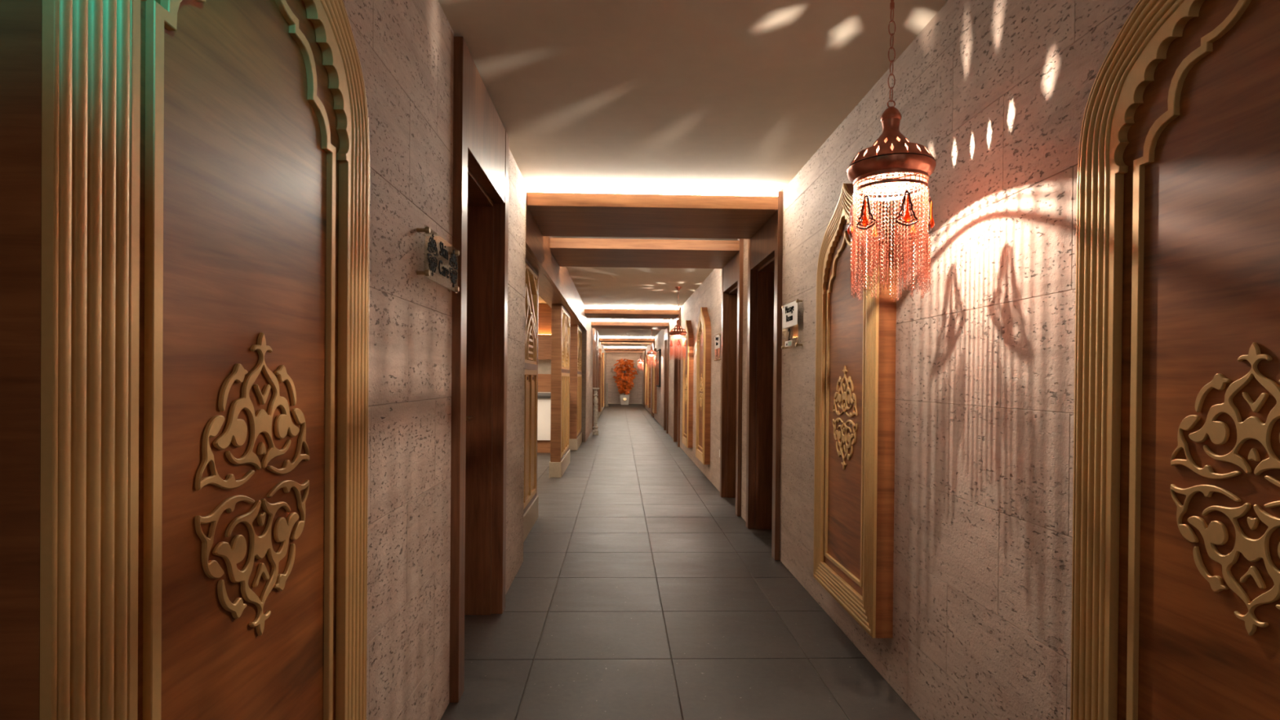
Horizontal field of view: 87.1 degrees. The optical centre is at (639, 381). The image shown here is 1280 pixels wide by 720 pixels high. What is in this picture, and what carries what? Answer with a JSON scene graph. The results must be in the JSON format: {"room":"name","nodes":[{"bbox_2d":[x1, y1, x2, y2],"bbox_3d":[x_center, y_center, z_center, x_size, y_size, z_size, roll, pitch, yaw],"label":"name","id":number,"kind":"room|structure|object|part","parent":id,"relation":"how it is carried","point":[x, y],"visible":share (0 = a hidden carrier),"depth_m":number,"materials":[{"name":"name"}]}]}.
{"room":"spa corridor","nodes":[
{"label":"spa corridor","id":0,"kind":"room"},
{"bbox_2d":[342,0,606,719],"bbox_3d":[-1.146,-0.121,14.671,0.131,2.510,34.600,0,0,-2],"label":"wall","id":1,"kind":"structure","parent":0,"point":[405,48],"depth_m":2.06,"materials":[{"name":"stone"}]},
{"bbox_2d":[0,0,369,719],"bbox_3d":[-0.620,0.052,1.060,0.084,1.925,0.820,0,0,-2],"label":"wall panel","id":2,"kind":"object","parent":1,"relation":"attached to","point":[184,184],"visible":1,"depth_m":0.87,"materials":[{"name":"brown wood"}]},
{"bbox_3d":[-0.596,0.315,0.986,0.008,0.069,0.067,0,0,-2],"label":"stem","id":3,"kind":"part","parent":2,"relation":"part of","materials":[{"name":"gold metal"}]},
{"bbox_3d":[-0.594,0.007,0.984,0.008,0.069,0.067,0,0,-2],"label":"stem","id":4,"kind":"part","parent":2,"relation":"part of","materials":[{"name":"gold metal"}]},
{"bbox_3d":[-0.595,0.085,1.061,0.012,1.556,0.514,0,0,-2],"label":"cusped trim","id":5,"kind":"part","parent":2,"relation":"part of","materials":[{"name":"brown wood"}]},
{"bbox_3d":[-0.601,0.315,1.138,0.008,0.069,0.067,0,0,-2],"label":"stem","id":6,"kind":"part","parent":2,"relation":"part of","materials":[{"name":"gold metal"}]},
{"bbox_3d":[-0.598,0.006,1.136,0.008,0.069,0.067,0,0,-2],"label":"stem","id":7,"kind":"part","parent":2,"relation":"part of","materials":[{"name":"gold metal"}]},
{"bbox_2d":[416,226,459,293],"bbox_3d":[-0.676,-0.405,2.273,0.039,0.160,0.410,0,0,-2],"label":"door sign","id":8,"kind":"object","parent":1,"relation":"attached to","point":[427,273],"visible":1,"depth_m":2.22,"materials":[{"name":"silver metal"}]},
{"bbox_2d":[427,233,437,275],"bbox_3d":[-0.658,-0.404,2.138,0.002,0.135,0.114,0,0,-2],"label":"print","id":9,"kind":"object","parent":8,"relation":"attached to","point":[433,244],"depth_m":2.13},
{"bbox_2d":[449,249,457,287],"bbox_3d":[-0.666,-0.405,2.408,0.002,0.135,0.114,0,0,-2],"label":"print","id":10,"kind":"object","parent":8,"relation":"attached to","point":[452,259],"depth_m":2.41},
{"bbox_2d":[448,36,508,702],"bbox_3d":[-0.810,-0.047,3.046,0.244,2.498,1.050,0,0,-2],"label":"door","id":11,"kind":"structure","parent":1,"relation":"in","point":[480,225],"depth_m":3.46,"materials":[{"name":"brown wood"}]},
{"bbox_3d":[-0.868,0.180,3.345,0.057,0.018,0.119,0,0,-2],"label":"handle","id":12,"kind":"part","parent":11,"relation":"part of","materials":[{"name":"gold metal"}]},
{"bbox_3d":[-0.727,-1.106,3.043,0.092,0.378,0.856,0,0,-2],"label":"header panel","id":13,"kind":"part","parent":11,"relation":"part of","materials":[{"name":"white paint"}]},
{"bbox_2d":[525,186,586,330],"bbox_3d":[-1.016,-1.148,8.656,0.260,0.384,8.380,0,0,-2],"label":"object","id":14,"kind":"structure","parent":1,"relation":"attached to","point":[556,285],"depth_m":6.55,"materials":[{"name":"brown wood"}]},
{"bbox_2d":[592,328,595,429],"bbox_3d":[-1.226,-0.126,16.495,0.244,2.498,1.050,0,0,-2],"label":"door","id":15,"kind":"structure","parent":1,"relation":"in","point":[594,329],"depth_m":15.98,"materials":[{"name":"brown wood"}]},
{"bbox_3d":[-1.143,-1.185,16.491,0.092,0.378,0.856,0,0,-2],"label":"header panel","id":16,"kind":"part","parent":15,"relation":"part of","materials":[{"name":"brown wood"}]},
{"bbox_2d":[595,330,598,413],"bbox_3d":[-1.290,-0.138,18.593,0.244,2.498,1.050,0,0,-2],"label":"door","id":17,"kind":"structure","parent":1,"relation":"in","point":[597,331],"depth_m":18.11,"materials":[{"name":"brown wood"}]},
{"bbox_2d":[598,348,601,411],"bbox_3d":[-1.229,-0.063,20.782,0.084,1.925,0.820,0,0,-2],"label":"wall panel","id":18,"kind":"object","parent":1,"relation":"attached to","point":[600,349],"visible":1,"depth_m":20.38,"materials":[{"name":"brown wood"}]},
{"bbox_3d":[-1.198,-0.063,20.783,0.022,1.925,0.820,0,0,-2],"label":"ridged frame","id":19,"kind":"part","parent":18,"relation":"part of","materials":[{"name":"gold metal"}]},
{"bbox_2d":[597,402,605,419],"bbox_3d":[-1.422,1.021,25.575,0.012,0.100,12.800,0,0,-2],"label":"baseboard","id":20,"kind":"structure","parent":1,"relation":"attached to","point":[600,412],"depth_m":22.47,"materials":[{"name":"beige stone"}]},
{"bbox_2d":[601,352,604,407],"bbox_3d":[-1.331,-0.082,24.080,0.084,1.925,0.820,0,0,-2],"label":"wall panel","id":21,"kind":"object","parent":1,"relation":"attached to","point":[602,353],"visible":0.99,"depth_m":23.67,"materials":[{"name":"brown wood"}]},
{"bbox_3d":[-1.300,-0.082,24.081,0.022,1.925,0.820,0,0,-2],"label":"ridged frame","id":22,"kind":"part","parent":21,"relation":"part of","materials":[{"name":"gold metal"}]},
{"bbox_2d":[605,352,642,403],"bbox_3d":[-0.754,-0.214,32.035,2.726,2.510,0.112,0,0,-2],"label":"wall","id":23,"kind":"structure","parent":0,"point":[635,394],"depth_m":31.98,"materials":[{"name":"paint"}]},
{"bbox_2d":[608,402,642,404],"bbox_3d":[-0.763,1.016,31.979,1.726,0.050,0.012,0,0,-2],"label":"baseboard","id":24,"kind":"structure","parent":23,"relation":"attached to","point":[608,402],"depth_m":31.96,"materials":[{"name":"wood"}]},
{"bbox_2d":[440,404,920,719],"bbox_3d":[-1.547,1.181,14.716,6.238,0.100,34.700,0,0,-2],"label":"floor","id":25,"kind":"structure","parent":0,"point":[639,590],"depth_m":3.43,"materials":[{"name":"tile"}]},
{"bbox_2d":[523,257,538,542],"bbox_3d":[-0.933,0.127,5.154,0.149,2.124,1.484,0,0,-2],"label":"wall panel","id":26,"kind":"object","parent":25,"relation":"on","point":[531,508],"visible":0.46,"depth_m":5.46,"materials":[{"name":"brown wood"}]},
{"bbox_3d":[-0.941,0.982,5.159,0.125,0.035,1.368,0,0,-2],"label":"rail","id":27,"kind":"part","parent":26,"relation":"part of","materials":[{"name":"brown wood"}]},
{"bbox_3d":[-0.882,0.433,5.158,0.020,1.061,1.388,0,0,-2],"label":"board frame","id":28,"kind":"part","parent":26,"relation":"part of","materials":[{"name":"gold metal"}]},
{"bbox_3d":[-0.931,-0.122,5.153,0.125,0.047,1.368,0,0,-2],"label":"rail","id":29,"kind":"part","parent":26,"relation":"part of","materials":[{"name":"brown wood"}]},
{"bbox_3d":[-0.893,-0.525,5.152,0.050,0.758,1.368,0,0,-2],"label":"lattice frame","id":30,"kind":"part","parent":26,"relation":"part of","materials":[{"name":"gold metal"}]},
{"bbox_3d":[-0.924,-0.920,5.149,0.125,0.029,1.368,0,0,-2],"label":"rail","id":31,"kind":"part","parent":26,"relation":"part of","materials":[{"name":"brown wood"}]},
{"bbox_3d":[-0.954,0.028,5.861,0.125,1.934,0.045,0,0,-2],"label":"post","id":32,"kind":"part","parent":26,"relation":"part of","materials":[{"name":"brown wood"}]},
{"bbox_2d":[537,391,551,453],"bbox_3d":[-2.200,0.655,11.121,2.100,0.980,0.500,0,0,-2],"label":"reception desk","id":33,"kind":"object","parent":25,"relation":"on","point":[544,417],"depth_m":10.94,"materials":[{"name":"brown wood"}]},
{"bbox_2d":[537,303,551,391],"bbox_3d":[-2.748,-0.112,11.560,3.020,2.500,0.320,0,0,-2],"label":"wall","id":34,"kind":"structure","parent":25,"relation":"on","point":[544,311],"depth_m":11.64,"materials":[{"name":"brown"}]},
{"bbox_3d":[-2.754,0.496,11.594,3.020,1.284,0.260,0,0,-2],"label":"panel","id":35,"kind":"part","parent":34,"relation":"part of","materials":[{"name":"brown wood"}]},
{"bbox_3d":[-2.743,-1.098,11.665,3.020,0.530,0.100,0,0,-2],"label":"panel","id":36,"kind":"part","parent":34,"relation":"part of","materials":[{"name":"brown wood"}]},
{"bbox_2d":[549,304,570,477],"bbox_3d":[-1.052,0.105,8.978,0.149,2.124,1.474,0,0,-2],"label":"wall panel","id":37,"kind":"object","parent":25,"relation":"on","point":[559,461],"visible":1,"depth_m":8.26,"materials":[{"name":"brown wood"}]},
{"bbox_3d":[-1.029,0.014,8.275,0.125,1.934,0.045,0,0,-2],"label":"post","id":38,"kind":"part","parent":37,"relation":"part of","materials":[{"name":"brown wood"}]},
{"bbox_3d":[-1.059,0.959,8.982,0.125,0.035,1.358,0,0,-2],"label":"rail","id":39,"kind":"part","parent":37,"relation":"part of","materials":[{"name":"brown wood"}]},
{"bbox_3d":[-1.001,0.411,8.981,0.020,1.061,1.378,0,0,-2],"label":"board frame","id":40,"kind":"part","parent":37,"relation":"part of","materials":[{"name":"gold metal"}]},
{"bbox_3d":[-1.049,-0.145,8.976,0.125,0.047,1.358,0,0,-2],"label":"rail","id":41,"kind":"part","parent":37,"relation":"part of","materials":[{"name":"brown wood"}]},
{"bbox_3d":[-1.011,-0.548,8.975,0.050,0.758,1.358,0,0,-2],"label":"lattice frame","id":42,"kind":"part","parent":37,"relation":"part of","materials":[{"name":"brown wood"}]},
{"bbox_3d":[-1.072,0.006,9.679,0.125,1.934,0.045,0,0,-2],"label":"post","id":43,"kind":"part","parent":37,"relation":"part of","materials":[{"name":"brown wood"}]},
{"bbox_2d":[568,324,582,450],"bbox_3d":[-1.148,0.087,12.101,0.149,2.124,1.444,0,0,-2],"label":"lattice screen","id":44,"kind":"object","parent":25,"relation":"on","point":[575,336],"visible":1,"depth_m":11.39,"materials":[{"name":"brown wood"}]},
{"bbox_3d":[-1.126,-0.004,11.413,0.125,1.934,0.045,0,0,-2],"label":"post","id":45,"kind":"part","parent":44,"relation":"part of","materials":[{"name":"brown wood"}]},
{"bbox_3d":[-1.097,0.393,12.104,0.020,1.061,1.348,0,0,-2],"label":"board frame","id":46,"kind":"part","parent":44,"relation":"part of","materials":[{"name":"gold metal"}]},
{"bbox_3d":[-1.108,-0.566,12.098,0.050,0.758,1.328,0,0,-2],"label":"lattice frame","id":47,"kind":"part","parent":44,"relation":"part of","materials":[{"name":"brown wood"}]},
{"bbox_2d":[591,387,599,435],"bbox_3d":[-0.954,0.631,14.481,0.150,1.012,0.150,0,0,-2],"label":"turned post","id":48,"kind":"object","parent":25,"relation":"on","point":[595,432],"visible":1,"depth_m":14.44,"materials":[{"name":"grey stone"}]},
{"bbox_2d":[604,382,608,406],"bbox_3d":[-1.421,0.546,28.974,0.150,1.012,0.150,0,0,-2],"label":"turned post","id":49,"kind":"object","parent":25,"relation":"on","point":[606,384],"visible":1,"depth_m":28.94,"materials":[{"name":"white wood"}]},
{"bbox_2d":[619,395,629,404],"bbox_3d":[-0.710,0.821,31.198,0.450,0.450,0.450,0,0,-2],"label":"plant pot","id":50,"kind":"object","parent":25,"relation":"on","point":[624,399],"visible":1,"depth_m":30.99,"materials":[{"name":"grey ceramic"}]},
{"bbox_2d":[613,358,637,395],"bbox_3d":[-0.683,-0.207,31.236,1.198,1.748,0.975,0,0,-2],"label":"leafy plant","id":51,"kind":"object","parent":50,"relation":"in","point":[623,385],"visible":1,"depth_m":31.07,"materials":[{"name":"orange plant"}]},
{"bbox_2d":[438,0,947,346],"bbox_3d":[-1.744,-1.431,14.695,5.798,0.100,34.700,0,0,-2],"label":"ceiling","id":52,"kind":"structure","parent":0,"point":[672,94],"depth_m":2.94,"materials":[{"name":"paint"}]},
{"bbox_2d":[605,351,643,353],"bbox_3d":[-0.719,-1.392,30.685,1.691,0.133,0.600,0,0,-2],"label":"ceiling beam","id":53,"kind":"structure","parent":52,"relation":"attached to","point":[615,352],"depth_m":30.39,"materials":[{"name":"brown wood"}]},
{"bbox_2d":[604,346,645,351],"bbox_3d":[-0.637,-1.377,28.036,1.691,0.133,0.900,0,0,-2],"label":"ceiling beam","id":54,"kind":"structure","parent":52,"relation":"attached to","point":[606,348],"depth_m":27.59,"materials":[{"name":"brown wood"}]},
{"bbox_2d":[600,342,651,345],"bbox_3d":[-0.480,-1.347,22.939,1.691,0.133,0.700,0,0,-2],"label":"ceiling beam","id":55,"kind":"structure","parent":52,"relation":"attached to","point":[602,343],"depth_m":22.61,"materials":[{"name":"brown wood"}]},
{"bbox_2d":[599,336,653,342],"bbox_3d":[-0.427,-1.337,21.239,1.691,0.133,0.900,0,0,-2],"label":"ceiling beam","id":56,"kind":"structure","parent":52,"relation":"attached to","point":[602,339],"depth_m":20.80,"materials":[{"name":"brown wood"}]},
{"bbox_2d":[591,319,668,328],"bbox_3d":[-0.241,-1.302,15.217,1.691,0.133,0.950,0,0,-2],"label":"ceiling beam","id":57,"kind":"structure","parent":52,"relation":"attached to","point":[595,323],"depth_m":14.76,"materials":[{"name":"brown wood"}]},
{"bbox_2d":[584,306,679,319],"bbox_3d":[-0.158,-1.286,12.519,1.691,0.133,0.950,0,0,-2],"label":"ceiling beam","id":58,"kind":"structure","parent":52,"relation":"attached to","point":[591,312],"depth_m":12.06,"materials":[{"name":"brown wood"}]},
{"bbox_2d":[637,355,644,370],"bbox_3d":[0.025,-0.909,25.308,0.261,1.032,0.261,0,0,-2],"label":"hanging lamp","id":59,"kind":"object","parent":52,"relation":"hanging from","point":[640,361],"visible":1,"depth_m":25.26,"materials":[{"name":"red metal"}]},
{"bbox_2d":[549,237,739,268],"bbox_3d":[0.028,-1.251,6.497,1.691,0.133,1.000,0,0,-2],"label":"ceiling beam","id":60,"kind":"structure","parent":52,"relation":"attached to","point":[567,252],"depth_m":6.17,"materials":[{"name":"brown wood"}]},
{"bbox_2d":[646,328,656,368],"bbox_3d":[0.301,-0.862,17.363,0.254,1.032,0.254,0,0,-27],"label":"hanging lamp","id":61,"kind":"object","parent":52,"relation":"hanging from","point":[651,352],"visible":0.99,"depth_m":17.31,"materials":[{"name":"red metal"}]},
{"bbox_2d":[526,185,777,239],"bbox_3d":[0.074,-1.242,5.013,1.691,0.133,0.970,0,0,-2],"label":"ceiling beam","id":62,"kind":"structure","parent":52,"relation":"attached to","point":[557,211],"depth_m":4.64,"materials":[{"name":"brown wood"}]},
{"bbox_2d":[669,286,687,360],"bbox_3d":[0.535,-0.816,9.456,0.254,1.032,0.254,0,0,-27],"label":"hanging lamp","id":63,"kind":"object","parent":52,"relation":"hanging from","point":[677,331],"visible":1,"depth_m":9.40,"materials":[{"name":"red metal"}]},
{"bbox_2d":[846,0,936,301],"bbox_3d":[0.763,-0.772,2.050,0.254,1.032,0.254,0,0,-27],"label":"hanging lamp","id":64,"kind":"object","parent":52,"relation":"hanging from","point":[911,167],"visible":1,"depth_m":1.99,"materials":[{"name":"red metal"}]},
{"bbox_2d":[642,0,1139,719],"bbox_3d":[0.868,-0.104,14.733,0.451,2.510,34.600,0,0,-2],"label":"wall","id":65,"kind":"structure","parent":0,"point":[997,91],"depth_m":2.09,"materials":[{"name":"stone"}]},
{"bbox_2d":[643,350,645,407],"bbox_3d":[0.299,-0.181,28.747,0.244,2.498,1.050,0,0,-2],"label":"door","id":66,"kind":"structure","parent":65,"relation":"in","point":[645,350],"depth_m":29.17,"materials":[{"name":"brown wood"}]},
{"bbox_2d":[644,355,647,404],"bbox_3d":[0.252,-0.080,26.030,0.084,1.925,0.820,0,0,-2],"label":"wall panel","id":67,"kind":"object","parent":65,"relation":"attached to","point":[646,361],"visible":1,"depth_m":25.63,"materials":[{"name":"brown wood"}]},
{"bbox_3d":[0.221,-0.080,26.029,0.022,1.925,0.820,0,0,-2],"label":"ridged frame","id":68,"kind":"part","parent":67,"relation":"part of","materials":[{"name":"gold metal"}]},
{"bbox_2d":[647,355,651,408],"bbox_3d":[0.323,-0.066,23.731,0.084,1.925,0.820,0,0,-2],"label":"wall panel","id":69,"kind":"object","parent":65,"relation":"attached to","point":[649,364],"visible":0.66,"depth_m":23.33,"materials":[{"name":"brown wood"}]},
{"bbox_3d":[0.292,-0.067,23.730,0.022,1.925,0.820,0,0,-2],"label":"ridged frame","id":70,"kind":"part","parent":69,"relation":"part of","materials":[{"name":"gold metal"}]},
{"bbox_2d":[651,337,654,417],"bbox_3d":[0.521,-0.139,21.551,0.244,2.498,1.050,0,0,-2],"label":"door","id":71,"kind":"structure","parent":65,"relation":"in","point":[653,343],"depth_m":21.98,"materials":[{"name":"brown wood"}]},
{"bbox_2d":[652,347,657,413],"bbox_3d":[0.437,-0.045,20.033,0.084,1.925,0.820,0,0,-2],"label":"wall panel","id":72,"kind":"object","parent":65,"relation":"attached to","point":[654,380],"visible":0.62,"depth_m":19.63,"materials":[{"name":"brown wood"}]},
{"bbox_3d":[0.406,-0.045,20.032,0.022,1.925,0.820,0,0,-2],"label":"ridged frame","id":73,"kind":"part","parent":72,"relation":"part of","materials":[{"name":"gold metal"}]},
{"bbox_3d":[0.412,-0.012,20.032,0.012,1.556,0.514,0,0,-2],"label":"cusped trim","id":74,"kind":"part","parent":72,"relation":"part of","materials":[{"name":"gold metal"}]},
{"bbox_2d":[656,349,661,386],"bbox_3d":[0.507,-0.372,18.372,0.053,1.000,1.300,0,0,-2],"label":"wall screen","id":75,"kind":"object","parent":65,"relation":"attached to","point":[659,351],"visible":1,"depth_m":17.76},
{"bbox_3d":[0.482,-0.372,18.372,0.002,0.940,1.240,0,0,-2],"label":"glass","id":76,"kind":"part","parent":75,"relation":"part of","materials":[{"name":"black glass"}]},
{"bbox_2d":[663,321,669,433],"bbox_3d":[0.708,-0.103,15.504,0.244,2.498,1.050,0,0,-2],"label":"door","id":77,"kind":"structure","parent":65,"relation":"in","point":[667,330],"depth_m":15.93,"materials":[{"name":"brown wood"}]},
{"bbox_3d":[0.643,-1.164,15.496,0.092,0.378,0.856,0,0,-2],"label":"header panel","id":78,"kind":"part","parent":77,"relation":"part of","materials":[{"name":"brown wood"}]},
{"bbox_2d":[673,307,680,446],"bbox_3d":[0.797,-0.087,12.605,0.244,2.498,1.050,0,0,-2],"label":"door","id":79,"kind":"structure","parent":65,"relation":"in","point":[677,375],"depth_m":13.02,"materials":[{"name":"brown wood"}]},
{"bbox_2d":[681,320,693,448],"bbox_3d":[0.735,0.012,10.388,0.084,1.925,0.820,0,0,-2],"label":"wall panel","id":80,"kind":"object","parent":65,"relation":"attached to","point":[687,365],"visible":0.84,"depth_m":9.99,"materials":[{"name":"brown wood"}]},
{"bbox_3d":[0.704,0.011,10.387,0.022,1.925,0.820,0,0,-2],"label":"ridged frame","id":81,"kind":"part","parent":80,"relation":"part of","materials":[{"name":"gold metal"}]},
{"bbox_3d":[0.710,0.044,10.387,0.012,1.556,0.514,0,0,-2],"label":"cusped trim","id":82,"kind":"part","parent":80,"relation":"part of","materials":[{"name":"gold metal"}]},
{"bbox_2d":[695,306,711,464],"bbox_3d":[0.794,0.023,8.469,0.084,1.925,0.820,0,0,-2],"label":"wall panel","id":83,"kind":"object","parent":65,"relation":"attached to","point":[704,328],"visible":1,"depth_m":8.14,"materials":[{"name":"brown wood"}]},
{"bbox_3d":[0.763,0.023,8.468,0.022,1.925,0.820,0,0,-2],"label":"ridged frame","id":84,"kind":"part","parent":83,"relation":"part of","materials":[{"name":"gold metal"}]},
{"bbox_3d":[0.770,0.055,8.468,0.012,1.556,0.514,0,0,-2],"label":"cusped trim","id":85,"kind":"part","parent":83,"relation":"part of","materials":[{"name":"gold metal"}]},
{"bbox_2d":[714,333,720,361],"bbox_3d":[0.855,-0.375,7.358,0.039,0.290,0.380,0,0,-2],"label":"room sign","id":86,"kind":"object","parent":65,"relation":"attached to","point":[717,336],"visible":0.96,"depth_m":7.34,"materials":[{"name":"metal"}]},
{"bbox_2d":[720,239,743,516],"bbox_3d":[0.985,-0.051,6.538,0.244,2.498,1.050,0,0,-2],"label":"door","id":87,"kind":"structure","parent":65,"relation":"in","point":[731,335],"depth_m":6.95,"materials":[{"name":"brown wood"}]},
{"bbox_3d":[0.920,-1.112,6.530,0.092,0.378,0.856,0,0,-2],"label":"header panel","id":88,"kind":"part","parent":87,"relation":"part of","materials":[{"name":"brown wood"}]},
{"bbox_2d":[745,191,782,559],"bbox_3d":[1.030,-0.043,5.089,0.244,2.498,1.050,0,0,-2],"label":"door","id":89,"kind":"structure","parent":65,"relation":"in","point":[765,264],"depth_m":5.50,"materials":[{"name":"brown wood"}]},
{"bbox_3d":[0.965,-1.103,5.081,0.092,0.378,0.856,0,0,-2],"label":"header panel","id":90,"kind":"part","parent":89,"relation":"part of","materials":[{"name":"brown wood"}]},
{"bbox_2d":[781,298,802,349],"bbox_3d":[0.951,-0.357,4.229,0.039,0.290,0.380,0,0,-2],"label":"room sign","id":91,"kind":"object","parent":65,"relation":"attached to","point":[789,310],"visible":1,"depth_m":4.21,"materials":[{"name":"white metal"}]},
{"bbox_2d":[813,183,896,638],"bbox_3d":[0.961,0.054,3.087,0.084,1.925,0.820,0,0,-2],"label":"wall panel","id":92,"kind":"object","parent":65,"relation":"attached to","point":[854,476],"visible":0.82,"depth_m":2.95,"materials":[{"name":"brown wood"}]},
{"bbox_3d":[0.933,0.316,3.163,0.008,0.069,0.067,0,0,-2],"label":"stem","id":93,"kind":"part","parent":92,"relation":"part of","materials":[{"name":"gold metal"}]},
{"bbox_3d":[0.935,0.008,3.162,0.008,0.069,0.067,0,0,-2],"label":"stem","id":94,"kind":"part","parent":92,"relation":"part of","materials":[{"name":"gold metal"}]},
{"bbox_3d":[0.936,0.087,3.086,0.012,1.556,0.514,0,0,-2],"label":"cusped trim","id":95,"kind":"part","parent":92,"relation":"part of","materials":[{"name":"gold metal"}]},
{"bbox_3d":[0.938,0.317,3.011,0.008,0.069,0.067,0,0,-2],"label":"stem","id":96,"kind":"part","parent":92,"relation":"part of","materials":[{"name":"gold metal"}]},
{"bbox_3d":[0.940,0.009,3.009,0.008,0.069,0.067,0,0,-2],"label":"stem","id":97,"kind":"part","parent":92,"relation":"part of","materials":[{"name":"gold metal"}]},
{"bbox_2d":[1070,0,1279,719],"bbox_3d":[1.022,0.066,1.097,0.084,1.925,0.820,0,0,-2],"label":"wall panel","id":98,"kind":"object","parent":65,"relation":"attached to","point":[1175,562],"visible":1,"depth_m":1.24,"materials":[{"name":"brown wood"}]},
{"bbox_3d":[0.991,0.066,1.097,0.022,1.925,0.820,0,0,-2],"label":"ridged frame","id":99,"kind":"part","parent":98,"relation":"part of","materials":[{"name":"gold metal"}]},
{"bbox_3d":[0.997,0.098,1.097,0.012,1.556,0.514,0,0,-2],"label":"cusped trim","id":100,"kind":"part","parent":98,"relation":"part of","materials":[{"name":"gold metal"}]},
{"bbox_3d":[0.994,0.328,1.175,0.008,0.069,0.067,0,0,-2],"label":"stem","id":101,"kind":"part","parent":98,"relation":"part of","materials":[{"name":"gold metal"}]},
{"bbox_3d":[0.997,0.020,1.173,0.008,0.069,0.067,0,0,-2],"label":"stem","id":102,"kind":"part","parent":98,"relation":"part of","materials":[{"name":"gold metal"}]}
]}

